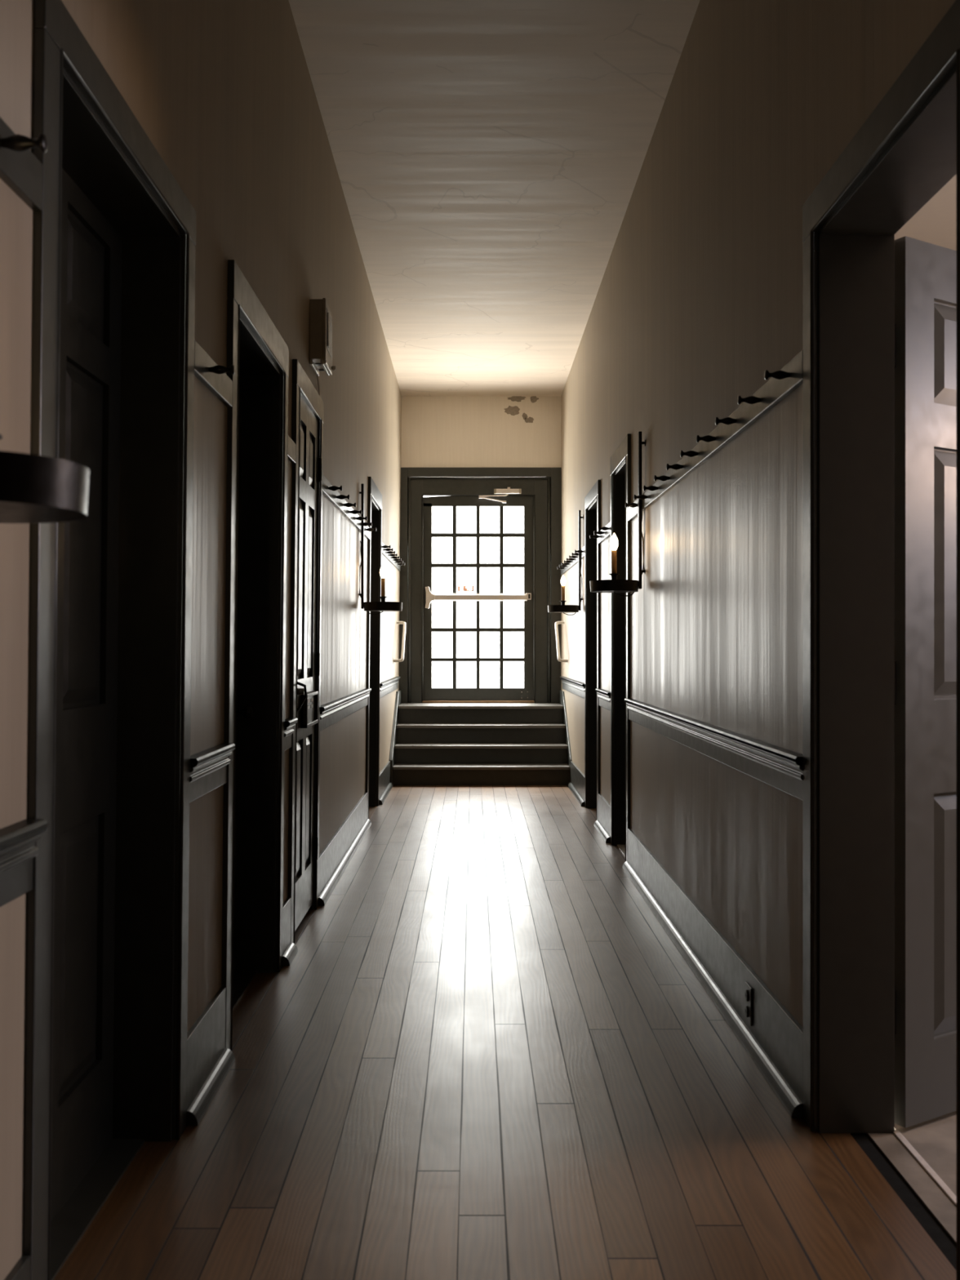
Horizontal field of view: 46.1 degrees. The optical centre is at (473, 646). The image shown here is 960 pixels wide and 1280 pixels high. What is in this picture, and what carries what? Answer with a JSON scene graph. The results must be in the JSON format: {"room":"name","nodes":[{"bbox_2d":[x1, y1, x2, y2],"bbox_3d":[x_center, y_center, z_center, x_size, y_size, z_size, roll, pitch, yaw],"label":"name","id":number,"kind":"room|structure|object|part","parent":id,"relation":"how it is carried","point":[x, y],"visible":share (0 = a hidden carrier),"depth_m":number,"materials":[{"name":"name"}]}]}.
{"room":"hallway","nodes":[
{"label":"hallway","id":0,"kind":"room"},
{"bbox_2d":[0,0,401,559],"bbox_3d":[-0.823,-0.614,4.150,0.225,3.789,14.700,0,0,0],"label":"wall","id":1,"kind":"structure","parent":0,"point":[223,91],"depth_m":3.76,"materials":[{"name":"beige paint"}]},
{"bbox_2d":[0,893,26,1279],"bbox_3d":[-0.743,0.666,-0.569,0.013,0.690,4.862,0,0,0],"label":"trim","id":2,"kind":"structure","parent":1,"relation":"attached to","point":[13,913],"depth_m":1.81,"materials":[{"name":"beige paint"}]},
{"bbox_2d":[0,177,33,828],"bbox_3d":[-0.734,-0.204,-0.569,0.017,1.050,4.862,0,0,0],"label":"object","id":3,"kind":"structure","parent":1,"relation":"attached to","point":[16,217],"depth_m":1.80,"materials":[{"name":"beige paint"}]},
{"bbox_2d":[4,1255,31,1279],"bbox_3d":[-0.726,1.112,-0.569,0.048,0.218,4.862,0,0,0],"label":"baseboard","id":4,"kind":"structure","parent":1,"relation":"attached to","point":[21,1270],"depth_m":1.83,"materials":[{"name":"grey paint"}]},
{"bbox_2d":[0,818,47,906],"bbox_3d":[-0.722,0.342,-0.569,0.039,0.118,4.862,0,0,0],"label":"trim","id":5,"kind":"structure","parent":1,"relation":"attached to","point":[18,850],"depth_m":1.78,"materials":[{"name":"grey paint"}]},
{"bbox_2d":[0,117,48,210],"bbox_3d":[-0.687,-0.758,-0.519,0.086,0.078,4.762,0,0,0],"label":"peg rail","id":6,"kind":"object","parent":1,"relation":"attached to","point":[20,170],"visible":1,"depth_m":1.75,"materials":[{"name":"grey paint"}]},
{"bbox_2d":[0,434,89,523],"bbox_3d":[-0.583,-0.549,1.321,0.262,0.833,0.246,0,0,43],"label":"wall sconce","id":7,"kind":"object","parent":1,"relation":"attached to","point":[34,488],"visible":1,"depth_m":1.26,"materials":[{"name":"black metal"}]},
{"bbox_2d":[22,0,195,1279],"bbox_3d":[-0.820,0.056,2.369,0.231,2.330,1.014,0,0,0],"label":"door","id":8,"kind":"structure","parent":1,"relation":"in","point":[114,230],"depth_m":2.65,"materials":[{"name":"grey paint"}]},
{"bbox_3d":[-0.865,1.218,2.369,0.110,0.007,0.830,0,0,0],"label":"sill","id":9,"kind":"part","parent":8,"relation":"part of","materials":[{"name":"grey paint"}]},
{"bbox_2d":[186,784,223,1032],"bbox_3d":[-0.743,0.666,3.103,0.013,0.690,0.454,0,0,0],"label":"trim","id":10,"kind":"structure","parent":1,"relation":"attached to","point":[206,812],"depth_m":3.11,"materials":[{"name":"beige paint"}]},
{"bbox_2d":[190,375,227,755],"bbox_3d":[-0.734,-0.199,3.103,0.017,1.040,0.454,0,0,0],"label":"trim","id":11,"kind":"structure","parent":1,"relation":"attached to","point":[210,413],"depth_m":3.12,"materials":[{"name":"beige paint"}]},
{"bbox_2d":[186,986,235,1125],"bbox_3d":[-0.726,1.112,3.103,0.048,0.218,0.454,0,0,0],"label":"baseboard","id":12,"kind":"structure","parent":1,"relation":"attached to","point":[209,1062],"depth_m":3.07,"materials":[{"name":"grey paint"}]},
{"bbox_2d":[189,742,235,803],"bbox_3d":[-0.722,0.342,3.103,0.039,0.118,0.454,0,0,0],"label":"trim","id":13,"kind":"structure","parent":1,"relation":"attached to","point":[208,767],"depth_m":3.07,"materials":[{"name":"grey paint"}]},
{"bbox_2d":[194,339,235,407],"bbox_3d":[-0.687,-0.746,3.103,0.086,0.078,0.454,0,0,0],"label":"peg rail","id":14,"kind":"object","parent":1,"relation":"attached to","point":[212,375],"visible":0.96,"depth_m":3.04,"materials":[{"name":"grey paint"}]},
{"bbox_2d":[221,259,288,1050],"bbox_3d":[-0.820,0.038,3.824,0.231,2.365,0.987,0,0,0],"label":"door","id":15,"kind":"structure","parent":1,"relation":"in","point":[256,494],"depth_m":4.22,"materials":[{"name":"grey paint"}]},
{"bbox_3d":[-0.848,0.241,4.167,0.064,0.055,0.056,0,0,0],"label":"knob","id":16,"kind":"part","parent":15,"relation":"part of","materials":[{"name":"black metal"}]},
{"bbox_3d":[-0.865,1.218,3.824,0.110,0.007,0.803,0,0,0],"label":"sill","id":17,"kind":"part","parent":15,"relation":"part of","materials":[{"name":"brown paint"}]},
{"bbox_2d":[282,748,288,903],"bbox_3d":[-0.743,0.666,4.418,0.013,0.690,0.203,0,0,0],"label":"trim","id":18,"kind":"structure","parent":1,"relation":"attached to","point":[286,752],"depth_m":4.46,"materials":[{"name":"beige paint"}]},
{"bbox_2d":[284,458,292,719],"bbox_3d":[-0.734,-0.214,4.418,0.017,1.070,0.203,0,0,0],"label":"trim","id":19,"kind":"structure","parent":1,"relation":"attached to","point":[289,464],"depth_m":4.46,"materials":[{"name":"beige paint"}]},
{"bbox_2d":[282,897,297,965],"bbox_3d":[-0.726,1.112,4.418,0.048,0.218,0.203,0,0,0],"label":"baseboard","id":20,"kind":"structure","parent":1,"relation":"attached to","point":[290,950],"depth_m":4.41,"materials":[{"name":"grey paint"}]},
{"bbox_2d":[284,717,297,751],"bbox_3d":[-0.722,0.342,4.418,0.039,0.118,0.203,0,0,0],"label":"trim","id":21,"kind":"structure","parent":1,"relation":"attached to","point":[290,722],"depth_m":4.41,"materials":[{"name":"grey paint"}]},
{"bbox_2d":[287,435,296,463],"bbox_3d":[-0.720,-0.773,4.418,0.020,0.078,0.203,0,0,0],"label":"peg rail","id":22,"kind":"object","parent":1,"relation":"attached to","point":[291,446],"visible":0.74,"depth_m":4.41,"materials":[{"name":"grey paint"}]},
{"bbox_2d":[287,359,324,943],"bbox_3d":[-0.810,0.034,4.923,0.249,2.375,0.805,0,0,0],"label":"door","id":23,"kind":"structure","parent":1,"relation":"in","point":[308,406],"depth_m":4.90,"materials":[{"name":"grey paint"}]},
{"bbox_3d":[-0.711,0.211,4.653,0.051,0.160,0.036,0,0,0],"label":"handle","id":24,"kind":"part","parent":23,"relation":"part of","materials":[{"name":"black metal"}]},
{"bbox_2d":[309,297,335,395],"bbox_3d":[-0.681,-1.209,5.156,0.097,0.660,0.373,0,0,0],"label":"alarm box","id":25,"kind":"object","parent":1,"relation":"attached to","point":[320,313],"visible":0.85,"depth_m":4.97,"materials":[{"name":"beige plastic"}]},
{"bbox_3d":[-0.686,-1.260,5.093,0.072,0.022,0.215,0,0,0],"label":"rail","id":26,"kind":"part","parent":25,"relation":"part of","materials":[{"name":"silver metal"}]},
{"bbox_2d":[319,706,366,854],"bbox_3d":[-0.743,0.666,6.550,0.013,0.690,2.450,0,0,0],"label":"trim","id":27,"kind":"structure","parent":1,"relation":"attached to","point":[343,743],"depth_m":6.30,"materials":[{"name":"beige paint"}]},
{"bbox_2d":[320,493,368,705],"bbox_3d":[-0.734,-0.216,6.550,0.017,1.075,2.450,0,0,0],"label":"trim","id":28,"kind":"structure","parent":1,"relation":"attached to","point":[344,636],"depth_m":6.26,"materials":[{"name":"beige paint"}]},
{"bbox_2d":[318,792,371,905],"bbox_3d":[-0.726,1.112,6.550,0.048,0.218,2.450,0,0,0],"label":"baseboard","id":29,"kind":"structure","parent":1,"relation":"attached to","point":[335,856],"depth_m":6.20,"materials":[{"name":"grey paint"}]},
{"bbox_2d":[320,688,371,731],"bbox_3d":[-0.722,0.342,6.550,0.039,0.118,2.450,0,0,0],"label":"trim","id":30,"kind":"structure","parent":1,"relation":"attached to","point":[332,712],"depth_m":6.19,"materials":[{"name":"grey paint"}]},
{"bbox_2d":[322,475,376,539],"bbox_3d":[-0.686,-0.778,6.550,0.086,0.078,2.450,0,0,0],"label":"peg rail","id":31,"kind":"object","parent":1,"relation":"attached to","point":[330,491],"visible":0.99,"depth_m":6.18,"materials":[{"name":"grey paint"}]},
{"bbox_2d":[365,476,382,818],"bbox_3d":[-0.820,0.024,8.256,0.231,2.395,0.962,0,0,0],"label":"door","id":32,"kind":"structure","parent":1,"relation":"in","point":[375,496],"depth_m":8.64,"materials":[{"name":"grey paint"}]},
{"bbox_2d":[359,484,402,614],"bbox_3d":[-0.582,-0.622,7.205,0.262,0.833,0.246,0,0,43],"label":"wall sconce","id":33,"kind":"object","parent":1,"relation":"attached to","point":[383,606],"visible":0.99,"depth_m":7.18,"materials":[{"name":"black metal"}]},
{"bbox_3d":[-0.576,-0.483,7.200,0.041,0.088,0.041,0,0,0],"label":"flame bulb","id":34,"kind":"part","parent":33,"relation":"part of","materials":[{"name":"beige"}]},
{"bbox_2d":[378,577,386,601],"bbox_3d":[-0.576,-0.338,7.200,0.052,0.205,0.052,0,0,0],"label":"candle","id":35,"kind":"object","parent":33,"relation":"on","point":[383,597],"depth_m":7.19,"materials":[{"name":"beige wax"}]},
{"bbox_2d":[364,601,402,611],"bbox_3d":[-0.576,-0.257,7.200,0.246,0.054,0.246,0,0,0],"label":"drip tray","id":36,"kind":"object","parent":33,"relation":"on","point":[368,606],"depth_m":7.10,"materials":[{"name":"black metal"}]},
{"bbox_2d":[378,760,393,804],"bbox_3d":[-0.726,1.112,9.334,0.048,0.218,1.193,0,0,0],"label":"baseboard","id":37,"kind":"structure","parent":1,"relation":"attached to","point":[385,785],"depth_m":9.24,"materials":[{"name":"grey paint"}]},
{"bbox_2d":[379,680,399,773],"bbox_3d":[-0.743,0.666,9.963,0.013,0.690,2.453,0,0,0],"label":"trim","id":38,"kind":"structure","parent":1,"relation":"attached to","point":[387,703],"depth_m":9.57,"materials":[{"name":"beige paint"}]},
{"bbox_2d":[380,553,399,682],"bbox_3d":[-0.734,-0.216,9.963,0.017,1.075,2.453,0,0,0],"label":"trim","id":39,"kind":"structure","parent":1,"relation":"attached to","point":[389,629],"depth_m":9.92,"materials":[{"name":"beige paint"}]},
{"bbox_2d":[380,675,400,697],"bbox_3d":[-0.722,0.342,9.809,0.039,0.118,2.143,0,0,0],"label":"trim","id":40,"kind":"structure","parent":1,"relation":"attached to","point":[387,686],"depth_m":9.62,"materials":[{"name":"grey paint"}]},
{"bbox_2d":[381,542,404,571],"bbox_3d":[-0.686,-0.778,9.868,0.086,0.078,2.263,0,0,0],"label":"peg rail","id":41,"kind":"object","parent":1,"relation":"attached to","point":[389,555],"visible":1,"depth_m":9.56,"materials":[{"name":"grey paint"}]},
{"bbox_2d":[393,621,406,662],"bbox_3d":[-0.687,-0.053,10.562,0.100,0.418,0.445,0,0,0],"label":"rail","id":42,"kind":"object","parent":1,"relation":"attached to","point":[403,623],"visible":1,"depth_m":10.53,"materials":[{"name":"white metal"}]},
{"bbox_2d":[400,395,560,467],"bbox_3d":[0.065,-0.971,11.298,1.650,3.054,0.204,0,0,0],"label":"wall","id":43,"kind":"structure","parent":0,"point":[437,431],"depth_m":11.20,"materials":[{"name":"beige paint"}]},
{"bbox_2d":[399,467,561,702],"bbox_3d":[0.065,-0.595,11.232,1.650,2.363,0.197,0,0,0],"label":"door","id":44,"kind":"structure","parent":43,"relation":"in","point":[537,490],"depth_m":11.20,"materials":[{"name":"grey paint"}]},
{"bbox_3d":[0.198,-1.472,11.183,0.293,0.085,0.080,0,0,-5],"label":"closer arm","id":45,"kind":"part","parent":44,"relation":"part of","materials":[{"name":"silver metal"}]},
{"bbox_2d":[288,0,699,395],"bbox_3d":[0.050,-2.538,4.150,2.200,0.100,14.700,0,0,0],"label":"ceiling","id":46,"kind":"structure","parent":0,"point":[489,155],"depth_m":5.70,"materials":[{"name":"paint"}]},
{"bbox_2d":[53,785,955,1279],"bbox_3d":[-0.052,1.251,4.150,1.995,0.060,14.700,0,0,0],"label":"floor","id":47,"kind":"structure","parent":0,"point":[486,1055],"depth_m":2.96,"materials":[{"name":"brown wood"}]},
{"bbox_2d":[389,689,572,785],"bbox_3d":[0.065,0.824,10.562,1.612,0.795,1.273,0,0,0],"label":"staircase","id":48,"kind":"structure","parent":47,"relation":"on","point":[433,744],"depth_m":10.33,"materials":[{"name":"paint"}]},
{"bbox_2d":[560,0,955,563],"bbox_3d":[0.965,-0.614,4.150,0.185,3.789,14.700,0,0,0],"label":"wall","id":49,"kind":"structure","parent":0,"point":[700,295],"depth_m":4.02,"materials":[{"name":"beige paint"}]},
{"bbox_2d":[555,619,568,663],"bbox_3d":[0.823,-0.053,10.562,0.100,0.418,0.445,0,0,0],"label":"rail","id":50,"kind":"object","parent":49,"relation":"attached to","point":[557,623],"visible":1,"depth_m":10.53,"materials":[{"name":"white metal"}]},
{"bbox_2d":[547,510,583,615],"bbox_3d":[0.719,-0.667,8.965,0.260,0.833,0.246,0,0,-45],"label":"wall sconce","id":51,"kind":"object","parent":49,"relation":"attached to","point":[562,608],"visible":0.98,"depth_m":8.94,"materials":[{"name":"black metal"}]},
{"bbox_3d":[0.714,-0.528,8.960,0.041,0.088,0.041,0,0,0],"label":"flame bulb","id":52,"kind":"part","parent":51,"relation":"part of","materials":[{"name":"beige"}]},
{"bbox_2d":[547,604,578,613],"bbox_3d":[0.714,-0.302,8.960,0.246,0.054,0.246,0,0,0],"label":"drip tray","id":53,"kind":"object","parent":51,"relation":"on","point":[551,608],"depth_m":8.86,"materials":[{"name":"black metal"}]},
{"bbox_2d":[560,586,566,604],"bbox_3d":[0.714,-0.383,8.960,0.052,0.205,0.052,0,0,0],"label":"candle","id":54,"kind":"object","parent":51,"relation":"on","point":[562,601],"depth_m":8.95,"materials":[{"name":"beige wax"}]},
{"bbox_2d":[556,546,584,574],"bbox_3d":[0.829,-0.740,9.820,0.086,0.078,2.359,0,0,0],"label":"peg rail","id":55,"kind":"object","parent":49,"relation":"attached to","point":[569,563],"visible":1,"depth_m":9.57,"materials":[{"name":"grey paint"}]},
{"bbox_2d":[560,675,584,698],"bbox_3d":[0.853,0.342,9.761,0.038,0.118,2.239,0,0,0],"label":"trim","id":56,"kind":"structure","parent":49,"relation":"attached to","point":[576,687],"depth_m":9.56,"materials":[{"name":"grey paint"}]},
{"bbox_2d":[560,557,584,683],"bbox_3d":[0.871,-0.194,9.915,0.006,1.030,2.549,0,0,0],"label":"trim","id":57,"kind":"structure","parent":49,"relation":"attached to","point":[572,633],"depth_m":9.78,"materials":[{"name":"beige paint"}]},
{"bbox_2d":[560,680,584,774],"bbox_3d":[0.871,0.666,9.915,0.006,0.690,2.549,0,0,0],"label":"wall panel","id":58,"kind":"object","parent":49,"relation":"attached to","point":[575,704],"depth_m":9.47,"materials":[{"name":"beige paint"}]},
{"bbox_2d":[567,760,584,806],"bbox_3d":[0.848,1.112,9.286,0.048,0.218,1.289,0,0,0],"label":"baseboard","id":59,"kind":"structure","parent":49,"relation":"attached to","point":[576,784],"depth_m":9.22,"materials":[{"name":"grey paint"}]},
{"bbox_2d":[584,480,600,820],"bbox_3d":[0.954,0.038,8.178,0.207,2.365,0.925,0,0,0],"label":"door","id":60,"kind":"structure","parent":49,"relation":"in","point":[593,499],"depth_m":8.55,"materials":[{"name":"grey paint"}]},
{"bbox_2d":[589,521,610,543],"bbox_3d":[0.829,-0.744,7.372,0.086,0.078,0.689,0,0,0],"label":"peg rail","id":61,"kind":"object","parent":49,"relation":"attached to","point":[605,532],"visible":0.99,"depth_m":7.35,"materials":[{"name":"grey paint"}]},
{"bbox_2d":[594,793,610,843],"bbox_3d":[0.848,1.112,7.372,0.048,0.218,0.689,0,0,0],"label":"baseboard","id":62,"kind":"structure","parent":49,"relation":"attached to","point":[602,825],"depth_m":7.33,"materials":[{"name":"grey paint"}]},
{"bbox_2d":[595,688,610,711],"bbox_3d":[0.853,0.342,7.372,0.038,0.118,0.689,0,0,0],"label":"trim","id":63,"kind":"structure","parent":49,"relation":"attached to","point":[604,696],"depth_m":7.33,"materials":[{"name":"grey paint"}]},
{"bbox_2d":[600,535,610,691],"bbox_3d":[0.871,-0.194,7.372,0.006,1.030,0.689,0,0,0],"label":"trim","id":64,"kind":"structure","parent":49,"relation":"attached to","point":[605,546],"depth_m":7.42,"materials":[{"name":"beige paint"}]},
{"bbox_2d":[600,706,610,804],"bbox_3d":[0.871,0.666,7.372,0.006,0.690,0.689,0,0,0],"label":"wall panel","id":65,"kind":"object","parent":49,"relation":"attached to","point":[605,714],"depth_m":7.42,"materials":[{"name":"beige paint"}]},
{"bbox_2d":[590,431,645,596],"bbox_3d":[0.719,-0.672,5.725,0.260,0.833,0.246,0,0,-45],"label":"wall sconce","id":66,"kind":"object","parent":49,"relation":"attached to","point":[615,585],"visible":0.98,"depth_m":5.70,"materials":[{"name":"black metal"}]},
{"bbox_3d":[0.714,-0.533,5.720,0.041,0.088,0.041,0,0,0],"label":"flame bulb","id":67,"kind":"part","parent":66,"relation":"part of","materials":[{"name":"beige"}]},
{"bbox_2d":[590,579,638,592],"bbox_3d":[0.714,-0.307,5.720,0.246,0.054,0.246,0,0,0],"label":"drip tray","id":68,"kind":"object","parent":66,"relation":"on","point":[602,585],"depth_m":5.62,"materials":[{"name":"black metal"}]},
{"bbox_2d":[608,550,619,579],"bbox_3d":[0.714,-0.388,5.720,0.052,0.205,0.052,0,0,0],"label":"candle","id":69,"kind":"object","parent":66,"relation":"on","point":[614,575],"depth_m":5.71,"materials":[{"name":"beige wax"}]},
{"bbox_2d":[610,433,631,861],"bbox_3d":[0.954,0.021,6.633,0.207,2.400,0.788,0,0,0],"label":"door","id":70,"kind":"structure","parent":49,"relation":"in","point":[620,460],"depth_m":6.93,"materials":[{"name":"grey paint"}]},
{"bbox_3d":[0.963,1.218,6.633,0.158,0.007,0.604,0,0,0],"label":"sill","id":71,"kind":"part","parent":70,"relation":"part of","materials":[{"name":"wood"}]},
{"bbox_2d":[622,828,803,1118],"bbox_3d":[0.848,1.112,4.581,0.048,0.218,3.316,0,0,0],"label":"baseboard","id":72,"kind":"structure","parent":49,"relation":"attached to","point":[774,1042],"depth_m":3.76,"materials":[{"name":"grey paint"}]},
{"bbox_2d":[624,697,803,800],"bbox_3d":[0.853,0.342,4.581,0.038,0.118,3.316,0,0,0],"label":"trim","id":73,"kind":"structure","parent":49,"relation":"attached to","point":[780,768],"depth_m":3.73,"materials":[{"name":"grey paint"}]},
{"bbox_2d":[625,349,803,521],"bbox_3d":[0.829,-0.733,4.581,0.086,0.078,3.316,0,0,0],"label":"peg rail","id":74,"kind":"object","parent":49,"relation":"attached to","point":[783,382],"visible":0.98,"depth_m":3.70,"materials":[{"name":"grey paint"}]},
{"bbox_2d":[630,383,803,754],"bbox_3d":[0.871,-0.189,4.581,0.006,1.020,3.316,0,0,0],"label":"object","id":75,"kind":"structure","parent":49,"relation":"attached to","point":[717,612],"depth_m":3.78,"materials":[{"name":"beige paint"}]},
{"bbox_2d":[630,720,803,1027],"bbox_3d":[0.871,0.666,4.581,0.006,0.690,3.316,0,0,0],"label":"wall panel","id":76,"kind":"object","parent":49,"relation":"attached to","point":[732,840],"depth_m":3.79,"materials":[{"name":"beige paint"}]},
{"bbox_2d":[744,981,752,1026],"bbox_3d":[0.848,1.103,3.491,0.012,0.116,0.078,0,0,0],"label":"power outlet","id":77,"kind":"object","parent":49,"relation":"attached to","point":[748,989],"visible":1,"depth_m":3.47,"materials":[{"name":"grey paint"}]},
{"bbox_2d":[744,989,748,1000],"bbox_3d":[0.846,1.078,3.491,0.006,0.034,0.034,0,0,0],"label":"socket","id":78,"kind":"object","parent":77,"relation":"attached to","point":[746,991],"depth_m":3.48,"materials":[{"name":"black metal"}]},
{"bbox_2d":[744,1005,748,1017],"bbox_3d":[0.846,1.128,3.491,0.006,0.034,0.034,0,0,0],"label":"socket","id":79,"kind":"object","parent":77,"relation":"attached to","point":[746,1007],"depth_m":3.48,"materials":[{"name":"black metal"}]},
{"bbox_2d":[802,0,959,1279],"bbox_3d":[1.114,0.053,2.703,0.667,2.395,1.646,0,0,28],"label":"door","id":80,"kind":"structure","parent":49,"relation":"in","point":[882,313],"depth_m":2.83,"materials":[{"name":"grey paint"}]},
{"bbox_3d":[1.022,1.236,2.373,0.063,0.031,0.945,0,0,0],"label":"sill","id":81,"kind":"part","parent":80,"relation":"part of","materials":[{"name":"grey stone"}]},
{"bbox_2d":[894,1111,955,1195],"bbox_3d":[2.635,1.246,2.700,3.130,0.050,5.200,0,0,0],"label":"floor","id":82,"kind":"structure","parent":0,"point":[934,1140],"depth_m":2.78,"materials":[{"name":"grey stone"}]},
{"bbox_2d":[894,174,955,250],"bbox_3d":[2.630,-1.829,2.700,3.140,0.100,5.200,0,0,0],"label":"ceiling","id":83,"kind":"structure","parent":0,"point":[935,223],"depth_m":4.73,"materials":[{"name":"paint"}]}
]}

